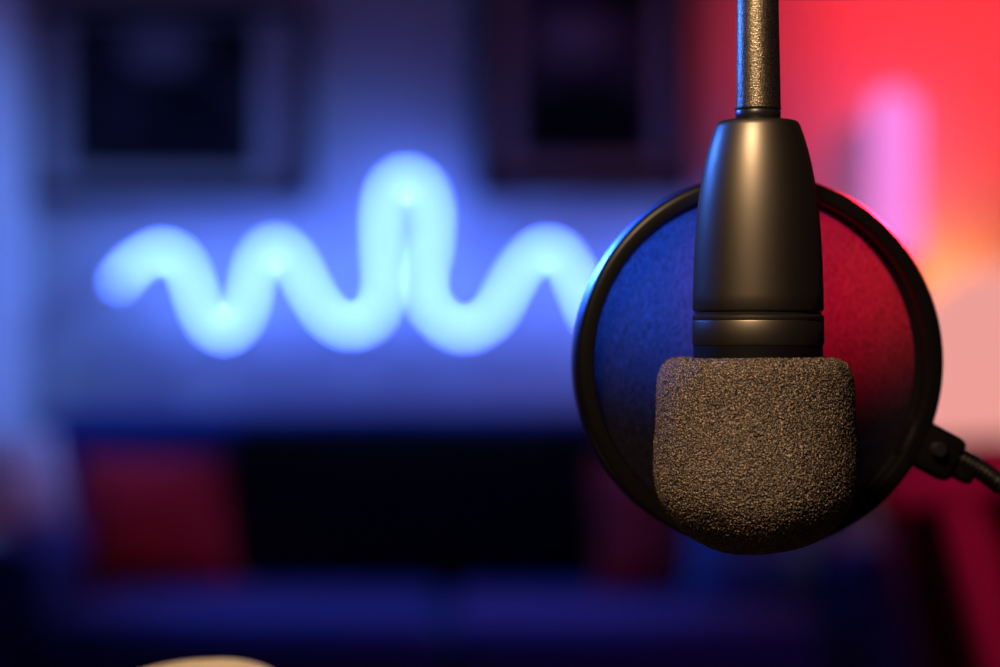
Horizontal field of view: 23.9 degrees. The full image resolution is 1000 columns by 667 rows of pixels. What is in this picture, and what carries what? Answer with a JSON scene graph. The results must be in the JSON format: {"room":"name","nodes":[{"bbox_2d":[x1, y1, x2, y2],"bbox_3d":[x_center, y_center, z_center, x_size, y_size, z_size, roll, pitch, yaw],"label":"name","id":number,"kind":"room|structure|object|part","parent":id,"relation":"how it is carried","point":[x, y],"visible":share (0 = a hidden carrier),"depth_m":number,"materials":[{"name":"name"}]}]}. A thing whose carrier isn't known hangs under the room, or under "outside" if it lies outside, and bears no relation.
{"room":"studio","nodes":[
{"label":"studio","id":0,"kind":"room"},
{"bbox_2d":[0,0,31,536],"bbox_3d":[-1.120,-0.350,2.100,0.100,2.600,6.800,0,0,0],"label":"wall","id":1,"kind":"structure","parent":0,"point":[15,205],"depth_m":5.20,"materials":[{"name":"grey paint"}]},
{"bbox_2d":[32,0,999,532],"bbox_3d":[0.515,-0.350,5.450,3.170,2.600,0.100,0,0,0],"label":"wall","id":2,"kind":"structure","parent":0,"point":[393,80],"depth_m":5.40,"materials":[{"name":"grey paint"}]},
{"bbox_2d":[29,0,311,201],"bbox_3d":[-0.757,-0.532,5.382,0.654,0.462,0.034,0,0,0],"label":"framed picture","id":3,"kind":"object","parent":2,"relation":"attached to","point":[130,100],"visible":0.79,"depth_m":5.39,"materials":[{"name":"black wood"}]},
{"bbox_2d":[67,18,258,172],"bbox_3d":[-0.768,-0.544,5.394,0.439,0.354,0.004,0,0,0],"label":"print","id":4,"kind":"object","parent":3,"relation":"attached to","point":[145,95],"depth_m":5.39},
{"bbox_2d":[109,174,584,340],"bbox_3d":[-0.194,-0.171,5.338,1.362,0.375,0.125,0,0,0],"label":"sign","id":5,"kind":"object","parent":2,"relation":"attached to","point":[164,251],"visible":0.85,"depth_m":5.28,"materials":[{"name":"glass"}]},
{"bbox_2d":[474,0,692,199],"bbox_3d":[0.190,-0.665,5.382,0.499,0.720,0.034,0,0,0],"label":"framed picture","id":6,"kind":"object","parent":2,"relation":"attached to","point":[574,99],"visible":0.87,"depth_m":5.39,"materials":[{"name":"black wood"}]},
{"bbox_2d":[516,0,655,159],"bbox_3d":[0.197,-0.665,5.394,0.320,0.538,0.004,0,0,0],"label":"print","id":7,"kind":"object","parent":6,"relation":"attached to","point":[586,69],"depth_m":5.39},
{"bbox_2d":[571,182,999,539],"bbox_3d":[0.209,0.055,0.882,0.380,0.224,0.048,0,0,-16],"label":"filter","id":8,"kind":"object","parent":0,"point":[635,313],"visible":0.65,"depth_m":0.84,"materials":[{"name":"black fabric"}]},
{"bbox_3d":[0.515,1.000,2.050,3.370,0.100,6.900,0,0,0],"label":"floor","id":9,"kind":"structure","parent":0,"visible":0},
{"bbox_2d":[0,408,915,666],"bbox_3d":[-0.107,0.557,4.790,1.785,0.785,0.980,0,0,0],"label":"sofa","id":10,"kind":"object","parent":9,"relation":"on","point":[361,537],"visible":0.66,"depth_m":4.88,"materials":[{"name":"blue fabric"}]},
{"bbox_2d":[0,429,67,530],"bbox_3d":[-0.963,0.294,4.686,0.112,0.194,0.327,0,0,20],"label":"cushion","id":11,"kind":"object","parent":10,"relation":"on","point":[31,482],"visible":1,"depth_m":4.67,"materials":[{"name":"grey fabric"}]},
{"bbox_3d":[-0.925,0.610,4.710,0.150,0.440,0.700,0,0,0],"label":"armrest","id":12,"kind":"part","parent":10,"relation":"part of","materials":[{"name":"blue fabric"}]},
{"bbox_2d":[76,454,239,584],"bbox_3d":[-0.715,0.388,4.926,0.353,0.268,0.150,0,0,-2],"label":"cushion","id":13,"kind":"object","parent":10,"relation":"on","point":[141,519],"visible":0.9,"depth_m":4.87,"materials":[{"name":"red fabric"}]},
{"bbox_2d":[41,579,447,666],"bbox_3d":[-0.478,0.599,4.678,0.734,0.158,0.755,0,0,0],"label":"seat cushion","id":14,"kind":"object","parent":10,"relation":"on","point":[266,622],"depth_m":4.32,"materials":[{"name":"blue fabric"}]},
{"bbox_2d":[227,421,593,579],"bbox_3d":[-0.187,0.350,4.968,0.768,0.330,0.175,0,0,0],"label":"cushion","id":15,"kind":"object","parent":10,"relation":"on","point":[308,500],"depth_m":4.88,"materials":[{"name":"black fabric"}]},
{"bbox_2d":[589,459,689,593],"bbox_3d":[0.316,0.388,4.776,0.270,0.267,0.143,0,0,-11],"label":"cushion","id":16,"kind":"object","parent":10,"relation":"on","point":[635,550],"visible":0.44,"depth_m":4.72,"materials":[{"name":"red fabric"}]},
{"bbox_2d":[443,579,841,666],"bbox_3d":[0.263,0.599,4.678,0.734,0.158,0.755,0,0,0],"label":"seat cushion","id":17,"kind":"object","parent":10,"relation":"on","point":[487,622],"depth_m":4.31,"materials":[{"name":"blue fabric"}]},
{"bbox_2d":[686,538,817,601],"bbox_3d":[0.496,0.406,4.645,0.257,0.232,0.146,0,0,7],"label":"cushion","id":18,"kind":"object","parent":10,"relation":"on","point":[712,574],"visible":0.43,"depth_m":4.58,"materials":[{"name":"blue fabric"}]},
{"bbox_3d":[0.710,0.610,4.710,0.150,0.440,0.700,0,0,0],"label":"armrest","id":19,"kind":"part","parent":10,"relation":"part of","materials":[{"name":"blue fabric"}]},
{"bbox_2d":[869,90,917,264],"bbox_3d":[0.880,0.203,5.280,0.220,1.494,0.220,0,0,0],"label":"floor lamp","id":20,"kind":"object","parent":9,"relation":"on","point":[893,114],"visible":0.38,"depth_m":5.23,"materials":[{"name":"pink plastic"}]},
{"bbox_2d":[874,437,999,666],"bbox_3d":[1.038,0.469,3.900,0.942,0.973,0.632,0,0,0],"label":"armchair","id":21,"kind":"object","parent":9,"relation":"on","point":[941,538],"visible":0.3,"depth_m":3.61,"materials":[{"name":"red fabric"}]},
{"bbox_3d":[0.776,0.586,4.180,0.250,0.740,0.072,0,0,0],"label":"leg","id":22,"kind":"part","parent":21,"relation":"part of","materials":[{"name":"red wood"}]},
{"bbox_3d":[0.750,0.234,3.620,0.366,0.102,0.072,0,0,0],"label":"armrest","id":23,"kind":"part","parent":21,"relation":"part of","materials":[{"name":"red fabric"}]},
{"bbox_3d":[0.780,0.403,3.648,0.334,0.319,0.033,0,0,0],"label":"panel","id":24,"kind":"part","parent":21,"relation":"part of","materials":[{"name":"red fabric"}]},
{"bbox_3d":[0.750,0.234,4.180,0.366,0.102,0.072,0,0,0],"label":"armrest","id":25,"kind":"part","parent":21,"relation":"part of","materials":[{"name":"red fabric"}]},
{"bbox_3d":[0.776,0.586,3.620,0.250,0.740,0.072,0,0,0],"label":"leg","id":26,"kind":"part","parent":21,"relation":"part of","materials":[{"name":"red fabric"}]},
{"bbox_3d":[0.075,0.559,0.720,1.650,0.782,0.740,0,0,0],"label":"desk","id":27,"kind":"object","parent":9,"relation":"on","visible":0},
{"bbox_2d":[151,658,266,666],"bbox_3d":[-0.122,0.147,0.920,0.116,0.041,0.062,0,0,0],"label":"computer mouse","id":28,"kind":"object","parent":27,"relation":"on","point":[211,662],"visible":1,"depth_m":0.92,"materials":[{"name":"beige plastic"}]},
{"bbox_2d":[735,0,780,117],"bbox_3d":[0.412,-0.147,0.906,0.727,0.629,0.094,0,0,-13],"label":"boom stand","id":29,"kind":"object","parent":27,"relation":"on","point":[758,85],"visible":0.98,"depth_m":0.79,"materials":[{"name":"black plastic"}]},
{"bbox_2d":[653,117,858,554],"bbox_3d":[0.087,0.001,0.800,0.071,0.147,0.060,0,0,0],"label":"microphone","id":30,"kind":"object","parent":29,"relation":"attached to","point":[756,452],"visible":1,"depth_m":0.78,"materials":[{"name":"black metal"}]},
{"bbox_3d":[0.954,0.630,4.450,0.340,0.638,0.340,0,0,0],"label":"side table","id":31,"kind":"object","parent":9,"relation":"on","visible":0},
{"bbox_2d":[931,264,999,438],"bbox_3d":[0.954,0.090,4.450,0.407,0.442,0.407,0,0,0],"label":"globe lamp","id":32,"kind":"object","parent":31,"relation":"on","point":[967,305],"visible":0.44,"depth_m":4.30,"materials":[{"name":"white glass"}]}
]}

